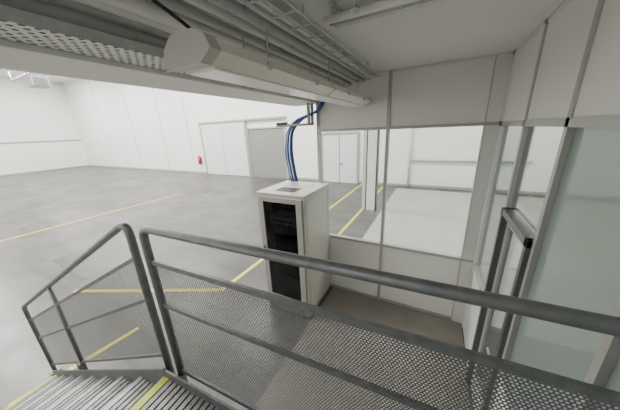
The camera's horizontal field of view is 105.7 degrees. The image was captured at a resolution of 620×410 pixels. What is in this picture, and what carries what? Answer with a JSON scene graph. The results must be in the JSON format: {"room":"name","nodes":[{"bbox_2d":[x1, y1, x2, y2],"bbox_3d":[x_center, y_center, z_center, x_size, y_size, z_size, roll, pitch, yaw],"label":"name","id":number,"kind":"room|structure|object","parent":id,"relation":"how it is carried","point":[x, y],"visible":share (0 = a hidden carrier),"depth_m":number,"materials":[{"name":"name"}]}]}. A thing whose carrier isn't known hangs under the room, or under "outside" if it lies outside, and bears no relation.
{"room":"factory floor","nodes":[
{"label":"factory floor","id":0,"kind":"room"},
{"bbox_2d":[7,70,50,88],"bbox_3d":[-19.899,-9.905,17.299,13.078,1.999,1.000,7,20,27],"label":"heater","id":1,"kind":"object","parent":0,"point":[31,81],"depth_m":17.79,"materials":[{"name":"white metal"}]},
{"bbox_2d":[0,69,76,82],"bbox_3d":[-10.601,-8.585,8.191,46.400,0.200,17.200,7,20,27],"label":"ceiling","id":2,"kind":"structure","parent":0,"point":[3,72],"depth_m":22.30,"materials":[{"name":"white paint"}]},
{"bbox_2d":[0,77,88,174],"bbox_3d":[-30.850,-6.629,20.063,0.200,9.000,16.800,7,20,27],"label":"wall","id":3,"kind":"structure","parent":0,"point":[26,114],"depth_m":24.35,"materials":[{"name":"white paint"}]},
{"bbox_2d":[0,139,80,143],"bbox_3d":[-30.660,-5.223,20.406,0.098,0.100,16.750,7,20,27],"label":"trim","id":4,"kind":"structure","parent":3,"relation":"attached to","point":[76,139],"depth_m":24.46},
{"bbox_2d":[0,165,88,175],"bbox_3d":[-30.575,-2.383,21.338,0.019,0.120,16.770,7,20,27],"label":"baseboard","id":5,"kind":"structure","parent":3,"relation":"attached to","point":[84,165],"depth_m":25.01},
{"bbox_2d":[0,166,545,409],"bbox_3d":[-10.219,0.175,10.962,46.400,0.208,17.200,7,20,27],"label":"floor","id":6,"kind":"structure","parent":0,"point":[35,201],"depth_m":6.22,"materials":[{"name":"grey concrete"}]},
{"bbox_2d":[4,368,236,409],"bbox_3d":[-1.502,1.952,1.304,4.620,1.520,1.369,6,19,24],"label":"metal staircase","id":7,"kind":"structure","parent":6,"relation":"on","point":[138,388],"depth_m":1.74,"materials":[{"name":"metal"}]},
{"bbox_2d":[22,222,174,375],"bbox_3d":[-2.227,1.169,2.231,2.870,2.513,0.100,6,19,24],"label":"stair railing","id":8,"kind":"object","parent":7,"relation":"attached to","point":[139,269],"visible":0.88,"depth_m":1.78,"materials":[{"name":"metal"}]},
{"bbox_2d":[139,225,619,409],"bbox_3d":[-0.020,0.744,1.018,1.925,1.171,0.064,6,19,24],"label":"landing railing","id":9,"kind":"object","parent":7,"relation":"on","point":[577,318],"visible":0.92,"depth_m":0.89,"materials":[{"name":"metal"}]},
{"bbox_2d":[256,181,330,316],"bbox_3d":[-0.223,0.712,4.092,0.860,2.096,0.920,7,20,27],"label":"rack","id":10,"kind":"object","parent":6,"relation":"on","point":[293,216],"visible":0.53,"depth_m":3.70,"materials":[{"name":"white metal"}]},
{"bbox_2d":[362,130,379,210],"bbox_3d":[2.080,-4.133,7.638,0.520,8.999,0.300,7,20,27],"label":"column","id":11,"kind":"structure","parent":6,"relation":"on","point":[371,140],"depth_m":8.41,"materials":[{"name":"white metal"}]},
{"bbox_2d":[63,79,563,191],"bbox_3d":[-6.466,-6.630,16.705,46.000,9.000,0.200,7,20,27],"label":"wall","id":12,"kind":"structure","parent":0,"point":[440,143],"depth_m":16.09,"materials":[{"name":"white paint"}]},
{"bbox_2d":[89,81,195,172],"bbox_3d":[-15.633,-7.678,21.283,13.460,9.000,0.029,7,20,27],"label":"trim","id":13,"kind":"structure","parent":12,"relation":"attached to","point":[89,81],"depth_m":20.83,"materials":[{"name":"white metal"}]},
{"bbox_2d":[198,116,285,176],"bbox_3d":[-4.851,-3.945,16.508,7.800,3.870,0.155,7,20,27],"label":"door","id":14,"kind":"structure","parent":12,"relation":"in","point":[224,143],"depth_m":17.07,"materials":[{"name":"white metal"}]},
{"bbox_2d":[246,127,288,178],"bbox_3d":[-2.816,-3.428,15.571,3.080,3.280,0.098,7,20,27],"label":"door","id":15,"kind":"structure","parent":12,"relation":"in","point":[266,145],"depth_m":15.54,"materials":[{"name":"white metal"}]},
{"bbox_2d":[89,165,545,194],"bbox_3d":[-6.333,-2.368,17.950,46.000,0.120,0.019,7,20,27],"label":"baseboard","id":16,"kind":"structure","parent":12,"relation":"attached to","point":[379,183],"depth_m":12.02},
{"bbox_2d":[321,131,358,183],"bbox_3d":[1.657,-2.679,13.351,2.250,2.820,0.098,7,20,27],"label":"door","id":17,"kind":"structure","parent":12,"relation":"in","point":[340,150],"depth_m":13.31,"materials":[{"name":"white metal"}]},
{"bbox_2d":[406,128,532,185],"bbox_3d":[6.967,-2.609,10.443,4.699,3.899,0.129,7,20,27],"label":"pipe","id":18,"kind":"object","parent":12,"relation":"attached to","point":[411,138],"visible":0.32,"depth_m":11.26,"materials":[{"name":"white metal"}]},
{"bbox_2d":[181,0,565,77],"bbox_3d":[2.920,-0.418,-1.884,11.190,0.250,7.770,7,20,27],"label":"ceiling","id":19,"kind":"structure","parent":0,"point":[450,30],"depth_m":1.85,"materials":[{"name":"white paint"}]},
{"bbox_2d":[0,39,318,105],"bbox_3d":[-1.837,-0.717,0.647,0.510,0.309,7.770,7,20,27],"label":"beam","id":20,"kind":"structure","parent":19,"relation":"attached to","point":[17,56],"depth_m":1.54,"materials":[{"name":"grey metal"}]},
{"bbox_2d":[0,4,317,100],"bbox_3d":[-1.166,-0.764,1.047,0.295,0.068,6.110,7,20,27],"label":"cable tray","id":21,"kind":"object","parent":20,"relation":"attached to","point":[17,25],"visible":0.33,"depth_m":1.09,"materials":[{"name":"white metal"}]},
{"bbox_2d":[276,102,324,181],"bbox_3d":[-0.154,-1.000,3.907,0.850,1.268,0.180,7,20,27],"label":"cable bundle","id":22,"kind":"object","parent":21,"relation":"hanging from","point":[310,112],"visible":0.99,"depth_m":3.90,"materials":[{"name":"blue plastic"},{"name":"black plastic"}]},
{"bbox_2d":[0,0,369,87],"bbox_3d":[-0.928,-0.899,0.869,0.820,0.167,6.110,7,20,27],"label":"conduit","id":23,"kind":"object","parent":19,"relation":"attached to","point":[143,21],"visible":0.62,"depth_m":1.30,"materials":[{"name":"metal"}]},
{"bbox_2d":[150,0,371,106],"bbox_3d":[0.027,-1.113,2.054,0.322,0.304,2.914,7,20,27],"label":"fluorescent light","id":24,"kind":"object","parent":23,"relation":"hanging from","point":[195,52],"visible":1,"depth_m":1.21,"materials":[{"name":"plastic"}]},
{"bbox_2d":[241,0,380,78],"bbox_3d":[-0.433,-0.893,0.711,0.176,0.125,5.300,7,20,27],"label":"wire tray","id":25,"kind":"object","parent":19,"relation":"attached to","point":[278,13],"visible":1,"depth_m":1.48,"materials":[{"name":"metal"}]},
{"bbox_2d":[349,0,359,13],"bbox_3d":[0.234,-1.093,1.239,0.088,0.117,0.090,7,20,27],"label":"sprinkler head","id":26,"kind":"object","parent":19,"relation":"attached to","point":[354,9],"visible":1,"depth_m":1.24},
{"bbox_2d":[323,0,447,28],"bbox_3d":[0.701,-1.115,1.212,1.295,0.099,0.220,7,20,27],"label":"fluorescent light","id":27,"kind":"object","parent":19,"relation":"attached to","point":[338,18],"visible":1,"depth_m":1.37,"materials":[{"name":"metal"}]},
{"bbox_2d":[316,52,512,323],"bbox_3d":[1.233,-0.043,3.672,2.399,3.667,0.084,7,20,27],"label":"wall partition","id":28,"kind":"structure","parent":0,"point":[467,92],"depth_m":3.27,"materials":[{"name":"paint"}]},
{"bbox_2d":[462,0,619,409],"bbox_3d":[0.580,1.161,-0.045,0.070,3.667,7.600,7,20,27],"label":"wall","id":29,"kind":"structure","parent":0,"point":[566,73],"depth_m":1.46,"materials":[{"name":"paint"}]},
{"bbox_2d":[465,207,535,409],"bbox_3d":[1.697,1.178,2.181,0.130,2.200,0.754,7,20,27],"label":"door","id":30,"kind":"structure","parent":29,"relation":"in","point":[511,220],"depth_m":2.16,"materials":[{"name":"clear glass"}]},
{"bbox_2d":[506,127,619,409],"bbox_3d":[1.304,0.542,1.227,0.008,1.800,0.754,7,20,27],"label":"window","id":31,"kind":"structure","parent":29,"relation":"in","point":[578,264],"depth_m":1.14,"materials":[{"name":"clear glass"}]},
{"bbox_2d":[596,356,619,409],"bbox_3d":[0.933,0.770,0.557,0.008,1.800,0.754,7,20,27],"label":"window","id":32,"kind":"structure","parent":29,"relation":"in","point":[613,383],"depth_m":0.84,"materials":[{"name":"clear glass"}]}
]}

